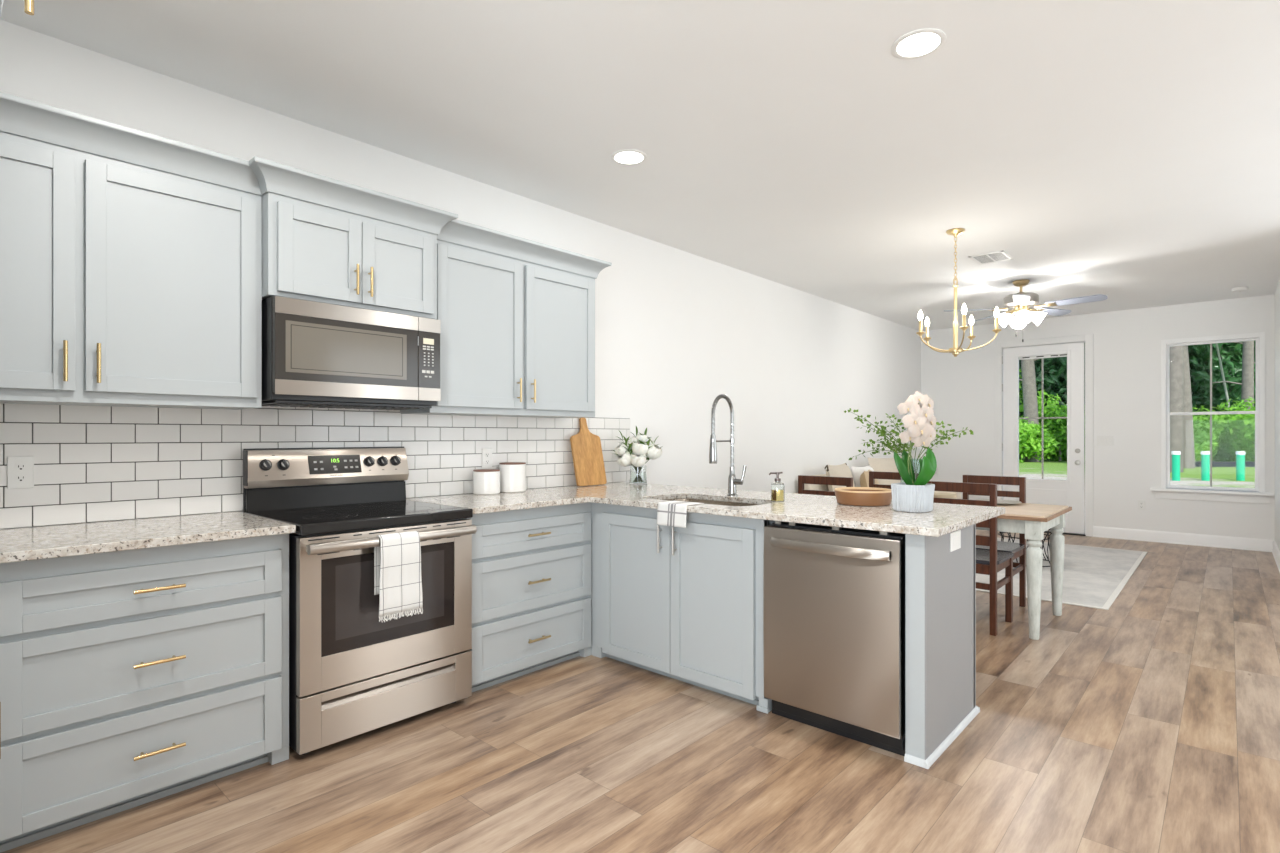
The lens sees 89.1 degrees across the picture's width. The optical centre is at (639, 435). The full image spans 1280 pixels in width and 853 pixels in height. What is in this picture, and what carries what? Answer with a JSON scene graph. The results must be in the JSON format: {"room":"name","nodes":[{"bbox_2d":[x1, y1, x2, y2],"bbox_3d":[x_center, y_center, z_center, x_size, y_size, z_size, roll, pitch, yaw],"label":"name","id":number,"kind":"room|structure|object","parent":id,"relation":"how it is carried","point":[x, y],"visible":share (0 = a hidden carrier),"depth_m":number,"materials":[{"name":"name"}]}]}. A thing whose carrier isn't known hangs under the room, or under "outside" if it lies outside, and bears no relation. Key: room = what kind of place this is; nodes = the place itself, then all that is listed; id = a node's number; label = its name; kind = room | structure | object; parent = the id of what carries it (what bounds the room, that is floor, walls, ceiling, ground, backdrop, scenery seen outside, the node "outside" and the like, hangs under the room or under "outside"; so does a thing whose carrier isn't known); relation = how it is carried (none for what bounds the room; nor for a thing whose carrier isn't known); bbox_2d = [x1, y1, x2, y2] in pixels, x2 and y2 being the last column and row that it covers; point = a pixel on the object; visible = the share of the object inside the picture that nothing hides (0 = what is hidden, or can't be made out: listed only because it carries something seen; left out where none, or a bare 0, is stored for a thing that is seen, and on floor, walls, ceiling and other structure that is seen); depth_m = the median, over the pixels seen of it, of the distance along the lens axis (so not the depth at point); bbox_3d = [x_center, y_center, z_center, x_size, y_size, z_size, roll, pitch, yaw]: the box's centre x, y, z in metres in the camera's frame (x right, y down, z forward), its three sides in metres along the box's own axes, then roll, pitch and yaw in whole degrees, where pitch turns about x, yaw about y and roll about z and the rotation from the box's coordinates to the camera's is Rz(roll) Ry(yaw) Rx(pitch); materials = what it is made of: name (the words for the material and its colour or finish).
{"room":"kitchen","nodes":[
{"label":"kitchen","id":0,"kind":"room"},
{"bbox_2d":[0,19,920,529],"bbox_3d":[-0.080,-0.131,4.974,0.150,2.773,12.570,0,0,42],"label":"wall","id":1,"kind":"structure","parent":0,"point":[677,330],"depth_m":5.17,"materials":[{"name":"paint"}]},
{"bbox_2d":[0,92,261,409],"bbox_3d":[-1.968,-0.612,2.487,0.385,0.992,0.877,0,0,42],"label":"upper cabinet","id":2,"kind":"object","parent":1,"relation":"attached to","point":[131,259],"visible":0.98,"depth_m":2.38,"materials":[{"name":"paint"}]},
{"bbox_2d":[0,404,629,528],"bbox_3d":[-1.442,0.069,3.349,0.010,0.544,4.073,0,0,42],"label":"tile backsplash","id":3,"kind":"structure","parent":1,"relation":"attached to","point":[92,463],"depth_m":2.84,"materials":[{"name":"tile"}]},
{"bbox_2d":[7,456,33,488],"bbox_3d":[-2.287,0.137,2.402,0.008,0.118,0.072,0,0,42],"label":"wall outlet","id":4,"kind":"object","parent":3,"relation":"attached to","point":[20,470],"visible":1,"depth_m":2.40,"materials":[{"name":"white plastic"}]},
{"bbox_2d":[15,463,26,469],"bbox_3d":[-2.285,0.116,2.400,0.002,0.025,0.033,0,0,42],"label":"socket","id":5,"kind":"object","parent":4,"relation":"attached to","point":[18,466],"depth_m":2.40,"materials":[{"name":"white plastic"}]},
{"bbox_2d":[15,475,26,481],"bbox_3d":[-2.285,0.158,2.400,0.002,0.025,0.033,0,0,42],"label":"socket","id":6,"kind":"object","parent":4,"relation":"attached to","point":[18,478],"depth_m":2.40,"materials":[{"name":"white plastic"}]},
{"bbox_2d":[482,448,491,467],"bbox_3d":[-0.920,0.137,3.913,0.008,0.118,0.072,0,0,42],"label":"wall outlet","id":7,"kind":"object","parent":3,"relation":"attached to","point":[486,452],"visible":1,"depth_m":3.91,"materials":[{"name":"white plastic"}]},
{"bbox_2d":[249,156,457,318],"bbox_3d":[-1.389,-0.845,3.074,0.455,0.526,0.920,0,0,42],"label":"upper cabinet","id":8,"kind":"object","parent":1,"relation":"attached to","point":[328,240],"visible":0.94,"depth_m":2.90,"materials":[{"name":"paint"}]},
{"bbox_2d":[262,296,440,409],"bbox_3d":[-1.392,-0.354,3.083,0.401,0.444,0.760,0,0,42],"label":"microwave","id":9,"kind":"object","parent":8,"relation":"attached to","point":[315,354],"visible":0.98,"depth_m":2.89,"materials":[{"name":"silver metal"}]},
{"bbox_2d":[400,219,611,417],"bbox_3d":[-0.740,-0.612,3.845,0.385,0.992,1.238,0,0,42],"label":"upper cabinet","id":10,"kind":"object","parent":1,"relation":"attached to","point":[516,314],"visible":0.94,"depth_m":3.67,"materials":[{"name":"paint"}]},
{"bbox_2d":[0,0,1279,330],"bbox_3d":[2.052,-1.593,3.045,5.900,0.150,12.570,0,0,42],"label":"ceiling","id":11,"kind":"structure","parent":0,"point":[1127,152],"depth_m":3.10,"materials":[{"name":"paint"}]},
{"bbox_2d":[611,149,646,164],"bbox_3d":[-0.060,-1.514,3.544,0.196,0.007,0.196,0,0,42],"label":"recessed light","id":12,"kind":"object","parent":11,"relation":"in","point":[625,156],"visible":1,"depth_m":3.54,"materials":[{"name":"white plastic"}]},
{"bbox_2d":[891,28,945,59],"bbox_3d":[1.079,-1.514,2.521,0.196,0.007,0.196,0,0,42],"label":"recessed light","id":13,"kind":"object","parent":11,"relation":"in","point":[919,43],"visible":1,"depth_m":2.51,"materials":[{"name":"white plastic"}]},
{"bbox_2d":[916,228,1000,356],"bbox_3d":[2.354,-1.050,4.818,0.565,0.935,0.562,0,0,42],"label":"chandelier","id":14,"kind":"object","parent":11,"relation":"hanging from","point":[955,350],"visible":1,"depth_m":4.80,"materials":[{"name":"gold metal"}]},
{"bbox_2d":[968,250,1013,264],"bbox_3d":[2.993,-1.514,5.545,0.270,0.008,0.340,0,0,42],"label":"ceiling vent","id":15,"kind":"object","parent":11,"relation":"in","point":[998,256],"visible":1,"depth_m":5.54,"materials":[{"name":"white plastic"}]},
{"bbox_2d":[944,279,1107,341],"bbox_3d":[3.759,-1.216,6.347,1.323,0.602,1.342,0,0,42],"label":"ceiling fan","id":16,"kind":"object","parent":11,"relation":"hanging from","point":[1020,301],"visible":0.96,"depth_m":6.31,"materials":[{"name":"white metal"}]},
{"bbox_2d":[1232,287,1248,291],"bbox_3d":[6.171,-1.499,6.688,0.130,0.037,0.130,0,0,42],"label":"smoke detector","id":17,"kind":"object","parent":11,"relation":"attached to","point":[1237,289],"visible":1,"depth_m":6.65,"materials":[{"name":"white plastic"}]},
{"bbox_2d":[1,529,1279,852],"bbox_3d":[2.052,1.316,3.045,5.900,0.120,12.570,0,0,42],"label":"floor","id":18,"kind":"structure","parent":0,"point":[1149,722],"depth_m":2.44,"materials":[{"name":"brown wood"}]},
{"bbox_2d":[0,533,288,852],"bbox_3d":[-1.858,0.814,2.384,0.664,0.884,0.873,0,0,42],"label":"base cabinet","id":19,"kind":"object","parent":18,"relation":"on","point":[129,679],"visible":1,"depth_m":2.15,"materials":[{"name":"paint"}]},
{"bbox_2d":[0,511,295,562],"bbox_3d":[-1.855,0.357,2.386,0.666,0.030,0.874,0,0,42],"label":"countertop","id":20,"kind":"structure","parent":19,"relation":"on","point":[43,542],"depth_m":2.27,"materials":[{"name":"beige stone"}]},
{"bbox_2d":[243,447,476,754],"bbox_3d":[-1.258,0.658,2.966,0.741,1.196,0.773,0,0,42],"label":"range","id":21,"kind":"object","parent":18,"relation":"on","point":[352,673],"visible":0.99,"depth_m":2.80,"materials":[{"name":"silver metal"}]},
{"bbox_2d":[245,500,472,535],"bbox_3d":[-1.276,0.363,2.976,0.647,0.042,0.764,0,0,42],"label":"cooktop","id":22,"kind":"object","parent":21,"relation":"in","point":[340,517],"depth_m":2.86,"materials":[{"name":"black glass"}]},
{"bbox_2d":[374,531,422,621],"bbox_3d":[-1.010,0.583,2.717,0.065,0.353,0.196,0,0,42],"label":"dish towel","id":23,"kind":"object","parent":21,"relation":"hanging from","point":[397,562],"visible":0.98,"depth_m":2.69,"materials":[{"name":"white fabric"}]},
{"bbox_2d":[467,502,591,697],"bbox_3d":[-0.759,0.814,3.598,0.664,0.884,0.838,0,0,42],"label":"base cabinet","id":24,"kind":"object","parent":18,"relation":"on","point":[532,567],"visible":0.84,"depth_m":3.37,"materials":[{"name":"paint"}]},
{"bbox_2d":[406,482,1004,536],"bbox_3d":[0.224,0.357,3.300,2.523,0.030,1.724,0,0,42],"label":"countertop","id":25,"kind":"structure","parent":24,"relation":"on","point":[944,518],"depth_m":3.21,"materials":[{"name":"beige stone"}]},
{"bbox_2d":[473,469,499,494],"bbox_3d":[-0.898,0.271,3.809,0.154,0.141,0.154,0,0,42],"label":"canister","id":26,"kind":"object","parent":25,"relation":"on","point":[485,481],"visible":1,"depth_m":3.74,"materials":[{"name":"white ceramic"}]},
{"bbox_2d":[499,462,525,492],"bbox_3d":[-0.774,0.253,3.953,0.160,0.176,0.160,0,0,42],"label":"canister","id":27,"kind":"object","parent":25,"relation":"on","point":[512,474],"visible":0.98,"depth_m":3.88,"materials":[{"name":"white ceramic"}]},
{"bbox_2d":[570,418,606,485],"bbox_3d":[-0.359,0.108,4.448,0.104,0.464,0.278,0,0,42],"label":"cutting board","id":28,"kind":"object","parent":25,"relation":"on","point":[586,448],"visible":0.91,"depth_m":4.43,"materials":[{"name":"brown wood"}]},
{"bbox_2d":[629,465,646,483],"bbox_3d":[-0.012,0.277,4.616,0.127,0.128,0.127,0,0,42],"label":"flower vase","id":29,"kind":"object","parent":25,"relation":"on","point":[638,475],"visible":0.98,"depth_m":4.57,"materials":[{"name":"clear glass"}]},
{"bbox_2d":[617,451,630,466],"bbox_3d":[-0.085,0.220,4.611,0.164,0.225,0.110,0,0,-32],"label":"peony","id":30,"kind":"object","parent":29,"relation":"in","point":[625,461],"visible":0.91,"depth_m":4.56,"materials":[{"name":"white plant"}]},
{"bbox_2d":[614,444,633,465],"bbox_3d":[-0.090,0.195,4.632,0.196,0.276,0.109,0,0,-20],"label":"peony","id":31,"kind":"object","parent":29,"relation":"in","point":[620,450],"visible":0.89,"depth_m":4.58,"materials":[{"name":"white plant"}]},
{"bbox_2d":[631,453,646,466],"bbox_3d":[-0.022,0.220,4.571,0.142,0.224,0.119,0,0,42],"label":"peony","id":32,"kind":"object","parent":29,"relation":"in","point":[637,461],"visible":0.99,"depth_m":4.53,"materials":[{"name":"white plant"}]},
{"bbox_2d":[632,441,648,456],"bbox_3d":[-0.004,0.184,4.589,0.135,0.297,0.122,0,0,42],"label":"peony","id":33,"kind":"object","parent":29,"relation":"in","point":[638,448],"visible":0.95,"depth_m":4.54,"materials":[{"name":"white plant"}]},
{"bbox_2d":[646,444,661,459],"bbox_3d":[0.068,0.194,4.623,0.192,0.278,0.112,0,0,25],"label":"peony","id":34,"kind":"object","parent":29,"relation":"in","point":[653,452],"visible":0.93,"depth_m":4.57,"materials":[{"name":"white plant"}]},
{"bbox_2d":[666,498,760,505],"bbox_3d":[0.366,0.465,3.492,0.770,0.184,0.470,0,0,42],"label":"sink","id":35,"kind":"object","parent":25,"relation":"in","point":[677,499],"visible":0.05,"depth_m":3.72,"materials":[{"name":"silver metal"}]},
{"bbox_2d":[656,501,703,527],"bbox_3d":[0.203,0.393,3.263,0.188,0.110,0.153,0,0,42],"label":"tea towel","id":36,"kind":"object","parent":35,"relation":"on","point":[669,513],"visible":0.91,"depth_m":3.22,"materials":[{"name":"white fabric"}]},
{"bbox_2d":[709,394,745,495],"bbox_3d":[0.482,0.056,3.605,0.111,0.572,0.236,0,0,42],"label":"faucet","id":37,"kind":"object","parent":25,"relation":"on","point":[732,481],"visible":1,"depth_m":3.65,"materials":[{"name":"silver metal"}]},
{"bbox_2d":[769,472,784,501],"bbox_3d":[0.714,0.265,3.377,0.071,0.153,0.075,0,0,42],"label":"soap dispenser","id":38,"kind":"object","parent":25,"relation":"on","point":[777,487],"visible":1,"depth_m":3.35,"materials":[{"name":"clear glass"}]},
{"bbox_2d":[834,487,891,505],"bbox_3d":[1.115,0.304,3.245,0.279,0.074,0.279,0,0,42],"label":"wooden bowl","id":39,"kind":"object","parent":25,"relation":"on","point":[852,496],"visible":0.91,"depth_m":3.14,"materials":[{"name":"wood"}]},
{"bbox_2d":[891,483,934,512],"bbox_3d":[1.235,0.279,2.944,0.164,0.120,0.164,0,0,42],"label":"planter","id":40,"kind":"object","parent":25,"relation":"on","point":[906,498],"visible":0.91,"depth_m":2.89,"materials":[{"name":"ceramic"}]},
{"bbox_2d":[894,391,936,484],"bbox_3d":[1.250,0.021,2.953,0.186,0.444,0.132,0,0,20],"label":"orchid","id":41,"kind":"object","parent":40,"relation":"on","point":[921,423],"visible":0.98,"depth_m":2.92,"materials":[{"name":"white plant"}]},
{"bbox_2d":[592,503,774,713],"bbox_3d":[0.338,0.814,3.533,1.160,0.884,0.666,0,0,42],"label":"base cabinet","id":42,"kind":"object","parent":18,"relation":"on","point":[682,604],"visible":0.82,"depth_m":3.25,"materials":[{"name":"paint"}]},
{"bbox_2d":[798,475,852,495],"bbox_3d":[1.518,0.781,5.011,0.432,0.950,0.448,0,0,42],"label":"dining chair","id":43,"kind":"object","parent":18,"relation":"on","point":[802,479],"visible":0.09,"depth_m":4.87,"materials":[{"name":"brown wood"}]},
{"bbox_2d":[763,521,904,755],"bbox_3d":[0.973,0.814,2.914,0.602,0.882,0.672,0,0,42],"label":"dishwasher","id":44,"kind":"object","parent":18,"relation":"on","point":[834,597],"visible":0.77,"depth_m":2.67,"materials":[{"name":"silver metal"}]},
{"bbox_2d":[804,474,960,498],"bbox_3d":[2.745,0.838,7.253,0.900,0.835,2.400,0,0,42],"label":"sofa","id":45,"kind":"object","parent":18,"relation":"on","point":[806,486],"visible":0.02,"depth_m":6.81,"materials":[{"name":"fabric"}]},
{"bbox_2d":[825,463,854,490],"bbox_3d":[2.121,0.542,6.838,0.221,0.488,0.640,0,0,35],"label":"pillow","id":46,"kind":"object","parent":45,"relation":"on","point":[842,470],"visible":0.41,"depth_m":6.69,"materials":[{"name":"beige fabric"}]},
{"bbox_2d":[851,465,873,486],"bbox_3d":[2.535,0.563,7.315,0.420,0.446,0.220,0,0,-42],"label":"pillow","id":47,"kind":"object","parent":45,"relation":"on","point":[856,472],"visible":0.23,"depth_m":7.21,"materials":[{"name":"white fabric"}]},
{"bbox_2d":[860,470,878,486],"bbox_3d":[2.506,0.580,7.064,0.202,0.412,0.380,0,0,28],"label":"pillow","id":48,"kind":"object","parent":45,"relation":"on","point":[864,477],"visible":0.24,"depth_m":6.94,"materials":[{"name":"beige fabric"}]},
{"bbox_2d":[867,456,901,484],"bbox_3d":[2.990,0.521,7.797,0.780,0.529,0.217,0,0,-39],"label":"pillow","id":49,"kind":"object","parent":45,"relation":"on","point":[878,464],"visible":0.25,"depth_m":7.64,"materials":[{"name":"beige fabric"}]},
{"bbox_2d":[869,471,899,488],"bbox_3d":[1.981,0.781,5.259,0.432,0.950,0.448,0,0,42],"label":"dining chair","id":50,"kind":"object","parent":18,"relation":"on","point":[873,475],"visible":0.06,"depth_m":5.47,"materials":[{"name":"brown wood"}]},
{"bbox_2d":[796,493,1071,639],"bbox_3d":[2.010,0.873,4.887,1.957,0.765,0.847,0,0,42],"label":"dining table","id":51,"kind":"object","parent":18,"relation":"on","point":[1031,520],"visible":0.46,"depth_m":4.09,"materials":[{"name":"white wood"}]},
{"bbox_2d":[900,458,921,482],"bbox_3d":[2.056,0.332,4.882,0.188,0.315,0.188,0,0,42],"label":"vase","id":52,"kind":"object","parent":51,"relation":"on","point":[915,462],"visible":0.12,"depth_m":4.82,"materials":[{"name":"clear glass"}]},
{"bbox_2d":[844,408,901,452],"bbox_3d":[1.817,0.134,4.905,0.538,0.683,0.098,0,0,12],"label":"leafy branch","id":53,"kind":"object","parent":52,"relation":"in","point":[845,411],"visible":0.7,"depth_m":4.92,"materials":[{"name":"green plant"}]},
{"bbox_2d":[849,444,901,459],"bbox_3d":[1.826,0.266,4.883,0.517,0.420,0.088,0,0,-1],"label":"leafy branch","id":54,"kind":"object","parent":52,"relation":"in","point":[874,452],"visible":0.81,"depth_m":4.88,"materials":[{"name":"green plant"}]},
{"bbox_2d":[857,419,907,451],"bbox_3d":[1.846,0.174,4.863,0.475,0.604,0.090,0,0,-4],"label":"leafy branch","id":55,"kind":"object","parent":52,"relation":"in","point":[861,420],"visible":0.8,"depth_m":4.85,"materials":[{"name":"green plant"}]},
{"bbox_2d":[867,440,901,452],"bbox_3d":[1.879,0.251,4.854,0.403,0.449,0.090,0,0,-7],"label":"leafy branch","id":56,"kind":"object","parent":52,"relation":"in","point":[889,445],"visible":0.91,"depth_m":4.83,"materials":[{"name":"green plant"}]},
{"bbox_2d":[877,430,906,449],"bbox_3d":[1.916,0.216,4.826,0.323,0.520,0.108,0,0,-2],"label":"leafy branch","id":57,"kind":"object","parent":52,"relation":"in","point":[881,432],"visible":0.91,"depth_m":4.81,"materials":[{"name":"green plant"}]},
{"bbox_2d":[885,413,909,454],"bbox_3d":[1.944,0.154,4.860,0.258,0.642,0.117,0,0,-8],"label":"leafy branch","id":58,"kind":"object","parent":52,"relation":"in","point":[893,415],"visible":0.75,"depth_m":4.85,"materials":[{"name":"green plant"}]},
{"bbox_2d":[917,420,950,458],"bbox_3d":[2.169,0.181,4.845,0.264,0.588,0.112,0,0,9],"label":"leafy branch","id":59,"kind":"object","parent":52,"relation":"in","point":[942,422],"visible":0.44,"depth_m":4.84,"materials":[{"name":"green plant"}]},
{"bbox_2d":[918,430,957,457],"bbox_3d":[2.213,0.216,4.912,0.360,0.519,0.091,0,0,-9],"label":"leafy branch","id":60,"kind":"object","parent":52,"relation":"in","point":[946,434],"visible":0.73,"depth_m":4.92,"materials":[{"name":"green plant"}]},
{"bbox_2d":[920,427,973,458],"bbox_3d":[2.262,0.203,4.872,0.465,0.545,0.109,0,0,8],"label":"leafy branch","id":61,"kind":"object","parent":52,"relation":"in","point":[950,430],"visible":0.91,"depth_m":4.87,"materials":[{"name":"green plant"}]},
{"bbox_2d":[934,492,956,498],"bbox_3d":[2.255,0.462,4.864,0.210,0.056,0.210,0,0,42],"label":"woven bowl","id":62,"kind":"object","parent":51,"relation":"on","point":[936,494],"visible":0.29,"depth_m":4.79,"materials":[{"name":"beige wicker"}]},
{"bbox_2d":[976,499,1021,504],"bbox_3d":[2.569,0.479,4.674,0.300,0.016,0.300,0,0,42],"label":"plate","id":63,"kind":"object","parent":51,"relation":"on","point":[999,501],"visible":0.59,"depth_m":4.68,"materials":[{"name":"white ceramic"}]},
{"bbox_2d":[904,524,979,768],"bbox_3d":[0.398,0.814,3.529,2.473,0.884,0.689,0,0,42],"label":"base cabinet","id":64,"kind":"object","parent":18,"relation":"on","point":[940,583],"visible":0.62,"depth_m":2.58,"materials":[{"name":"paint"}]},
{"bbox_2d":[950,530,960,551],"bbox_3d":[1.323,0.441,2.724,0.008,0.078,0.128,0,0,42],"label":"outlet cover","id":65,"kind":"object","parent":64,"relation":"attached to","point":[955,537],"visible":1,"depth_m":2.71,"materials":[{"name":"white plastic"}]},
{"bbox_2d":[927,481,1013,635],"bbox_3d":[2.219,0.781,4.376,0.432,0.950,0.448,0,0,42],"label":"dining chair","id":66,"kind":"object","parent":18,"relation":"on","point":[992,561],"visible":0.5,"depth_m":4.15,"materials":[{"name":"brown wood"}]},
{"bbox_2d":[963,475,1025,606],"bbox_3d":[2.532,0.781,4.760,0.432,0.950,0.448,0,0,42],"label":"dining chair","id":67,"kind":"object","parent":18,"relation":"on","point":[1019,549],"visible":0.39,"depth_m":4.77,"materials":[{"name":"brown wood"}]},
{"bbox_2d":[976,538,1147,609],"bbox_3d":[3.772,1.251,6.391,1.700,0.008,3.100,0,0,42],"label":"rug","id":68,"kind":"object","parent":18,"relation":"on","point":[1093,577],"visible":0.5,"depth_m":5.83,"materials":[{"name":"grey fabric"}]},
{"bbox_2d":[998,528,1051,566],"bbox_3d":[3.799,0.998,6.407,0.650,0.495,0.650,0,0,42],"label":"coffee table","id":69,"kind":"object","parent":68,"relation":"on","point":[1001,533],"visible":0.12,"depth_m":6.34,"materials":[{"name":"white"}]},
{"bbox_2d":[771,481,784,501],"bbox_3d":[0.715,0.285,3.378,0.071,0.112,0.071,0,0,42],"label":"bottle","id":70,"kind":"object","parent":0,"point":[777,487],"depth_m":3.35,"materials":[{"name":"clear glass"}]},
{"bbox_2d":[921,294,1274,539],"bbox_3d":[5.511,-0.131,8.290,3.990,2.773,0.150,0,0,42],"label":"wall","id":71,"kind":"structure","parent":0,"point":[1126,343],"depth_m":7.88,"materials":[{"name":"paint"}]},
{"bbox_2d":[995,334,1092,536],"bbox_3d":[5.248,-0.002,8.477,1.106,2.515,0.186,0,0,42],"label":"door","id":72,"kind":"structure","parent":71,"relation":"in","point":[1076,492],"depth_m":8.30,"materials":[{"name":"paint"}]},
{"bbox_2d":[1093,526,1273,551],"bbox_3d":[5.460,1.190,8.220,3.670,0.132,0.022,0,0,42],"label":"baseboard","id":73,"kind":"structure","parent":71,"relation":"attached to","point":[1265,545],"depth_m":7.47,"materials":[{"name":"paint"}]},
{"bbox_2d":[1151,332,1274,503],"bbox_3d":[6.453,-0.189,7.366,1.048,1.860,0.155,0,0,42],"label":"window","id":74,"kind":"structure","parent":71,"relation":"in","point":[1167,491],"depth_m":7.36,"materials":[{"name":"paint"}]},
{"bbox_2d":[1275,280,1279,550],"bbox_3d":[6.529,-0.131,5.130,2.060,2.773,3.170,0,0,42],"label":"wall","id":75,"kind":"structure","parent":0,"point":[1277,293],"depth_m":6.59,"materials":[{"name":"paint"}]},
{"bbox_2d":[1272,540,1279,572],"bbox_3d":[5.750,1.190,5.822,0.022,0.132,3.150,0,0,42],"label":"baseboard","id":76,"kind":"structure","parent":75,"relation":"attached to","point":[1276,553],"depth_m":6.46,"materials":[{"name":"paint"}]},
{"label":"outside","id":77,"kind":"structure","parent":0,"visible":0},
{"bbox_2d":[1019,456,1254,487],"bbox_3d":[41.159,1.606,50.437,120.000,0.300,110.170,0,0,42],"label":"ground","id":78,"kind":"structure","parent":77,"point":[1221,476],"depth_m":24.27,"materials":[{"name":"green plant"}]},
{"bbox_2d":[1019,358,1041,461],"bbox_3d":[21.790,-4.796,36.511,5.433,12.531,6.690,0,0,42],"label":"bare tree","id":79,"kind":"object","parent":78,"relation":"on","point":[1030,403],"visible":0.02,"depth_m":35.86,"materials":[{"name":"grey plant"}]},
{"bbox_2d":[1019,369,1046,456],"bbox_3d":[25.353,-1.481,44.579,4.711,6.189,3.891,0,0,-10],"label":"shrub","id":80,"kind":"object","parent":78,"relation":"on","point":[1020,376],"visible":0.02,"depth_m":43.18,"materials":[{"name":"green plant"}]},
{"bbox_2d":[1019,415,1059,462],"bbox_3d":[20.676,0.194,35.909,4.488,2.854,3.972,0,0,-31],"label":"shrub","id":81,"kind":"object","parent":78,"relation":"on","point":[1028,440],"visible":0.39,"depth_m":34.94,"materials":[{"name":"green plant"}]},
{"bbox_2d":[1019,357,1066,455],"bbox_3d":[26.712,-5.025,46.328,7.815,13.712,9.550,0,0,-1],"label":"tree","id":82,"kind":"object","parent":78,"relation":"on","point":[1052,379],"visible":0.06,"depth_m":42.92,"materials":[{"name":"green plant"}]},
{"bbox_2d":[1019,391,1066,459],"bbox_3d":[22.626,-0.521,38.382,5.338,4.160,6.530,0,0,15],"label":"shrub","id":83,"kind":"object","parent":78,"relation":"on","point":[1050,404],"visible":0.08,"depth_m":36.21,"materials":[{"name":"green plant"}]},
{"bbox_2d":[1038,406,1066,460],"bbox_3d":[24.426,-0.091,37.260,4.577,3.395,4.186,0,0,42],"label":"shrub","id":84,"kind":"object","parent":78,"relation":"on","point":[1060,438],"visible":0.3,"depth_m":36.62,"materials":[{"name":"green plant"}]},
{"bbox_2d":[1038,363,1066,457],"bbox_3d":[30.695,-3.054,45.605,8.233,9.690,9.710,0,0,42],"label":"tree","id":85,"kind":"object","parent":78,"relation":"on","point":[1063,379],"visible":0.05,"depth_m":44.17,"materials":[{"name":"green plant"}]},
{"bbox_2d":[1171,451,1180,480],"bbox_3d":[17.308,0.983,21.000,0.236,0.945,0.236,0,0,42],"label":"pipe","id":86,"kind":"object","parent":78,"relation":"on","point":[1175,454],"visible":1,"depth_m":20.91,"materials":[{"name":"teal plastic"}]},
{"bbox_2d":[1170,346,1183,471],"bbox_3d":[21.529,-5.182,26.129,6.457,13.282,6.241,0,0,42],"label":"bare tree","id":87,"kind":"object","parent":78,"relation":"on","point":[1176,352],"visible":0.02,"depth_m":25.72,"materials":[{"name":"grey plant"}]},
{"bbox_2d":[1184,345,1195,467],"bbox_3d":[25.169,-5.339,29.215,7.508,13.609,6.638,0,0,42],"label":"bare tree","id":88,"kind":"object","parent":78,"relation":"on","point":[1189,450],"visible":0.02,"depth_m":28.77,"materials":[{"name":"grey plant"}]},
{"bbox_2d":[1188,345,1215,410],"bbox_3d":[37.750,-5.187,48.412,8.690,13.995,8.958,0,0,42],"label":"tree","id":89,"kind":"object","parent":78,"relation":"on","point":[1197,359],"visible":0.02,"depth_m":44.77,"materials":[{"name":"green plant"}]},
{"bbox_2d":[1201,451,1209,480],"bbox_3d":[18.261,0.983,21.000,0.236,0.945,0.236,0,0,42],"label":"pipe","id":90,"kind":"object","parent":78,"relation":"on","point":[1205,455],"visible":0.95,"depth_m":20.92,"materials":[{"name":"teal plastic"}]},
{"bbox_2d":[1193,421,1219,460],"bbox_3d":[28.438,-0.124,34.709,3.732,3.451,3.676,0,0,42],"label":"shrub","id":91,"kind":"object","parent":78,"relation":"on","point":[1201,433],"visible":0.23,"depth_m":33.28,"materials":[{"name":"green plant"}]},
{"bbox_2d":[1188,343,1255,422],"bbox_3d":[40.186,-5.752,46.719,9.530,15.169,9.862,0,0,42],"label":"tree","id":92,"kind":"object","parent":78,"relation":"on","point":[1201,376],"visible":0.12,"depth_m":44.06,"materials":[{"name":"green plant"}]},
{"bbox_2d":[1189,341,1255,416],"bbox_3d":[40.852,-4.999,45.623,6.475,13.632,11.553,0,0,-29],"label":"tree","id":93,"kind":"object","parent":78,"relation":"on","point":[1229,361],"visible":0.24,"depth_m":43.98,"materials":[{"name":"green plant"}]},
{"bbox_2d":[1215,343,1229,407],"bbox_3d":[36.146,-2.756,40.547,2.295,8.428,0.288,0,0,-25],"label":"bare branch","id":94,"kind":"object","parent":78,"relation":"on","point":[1216,344],"visible":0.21,"depth_m":40.78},
{"bbox_2d":[1192,397,1255,460],"bbox_3d":[32.072,-0.280,35.247,4.856,3.630,4.882,0,0,42],"label":"shrub","id":95,"kind":"object","parent":78,"relation":"on","point":[1237,431],"visible":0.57,"depth_m":34.48,"materials":[{"name":"green plant"}]},
{"bbox_2d":[1195,461,1254,466],"bbox_3d":[26.535,1.326,30.011,6.017,0.260,0.022,0,0,0],"label":"fence","id":96,"kind":"object","parent":78,"relation":"on","point":[1197,463],"visible":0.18,"depth_m":30.00,"materials":[{"name":"fabric"}]},
{"bbox_2d":[1203,421,1251,460],"bbox_3d":[33.543,0.121,37.758,4.191,2.974,4.177,0,0,-3],"label":"shrub","id":97,"kind":"object","parent":78,"relation":"on","point":[1214,458],"visible":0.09,"depth_m":36.66,"materials":[{"name":"green plant"}]},
{"bbox_2d":[1212,341,1255,458],"bbox_3d":[35.240,-5.466,38.587,6.777,13.848,6.465,0,0,-24],"label":"bare tree","id":98,"kind":"object","parent":78,"relation":"on","point":[1247,391],"visible":0.02,"depth_m":37.79,"materials":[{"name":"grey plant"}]},
{"bbox_2d":[1236,451,1244,480],"bbox_3d":[19.391,0.983,21.000,0.236,0.945,0.236,0,0,42],"label":"pipe","id":99,"kind":"object","parent":78,"relation":"on","point":[1240,455],"visible":1,"depth_m":20.92,"materials":[{"name":"teal plastic"}]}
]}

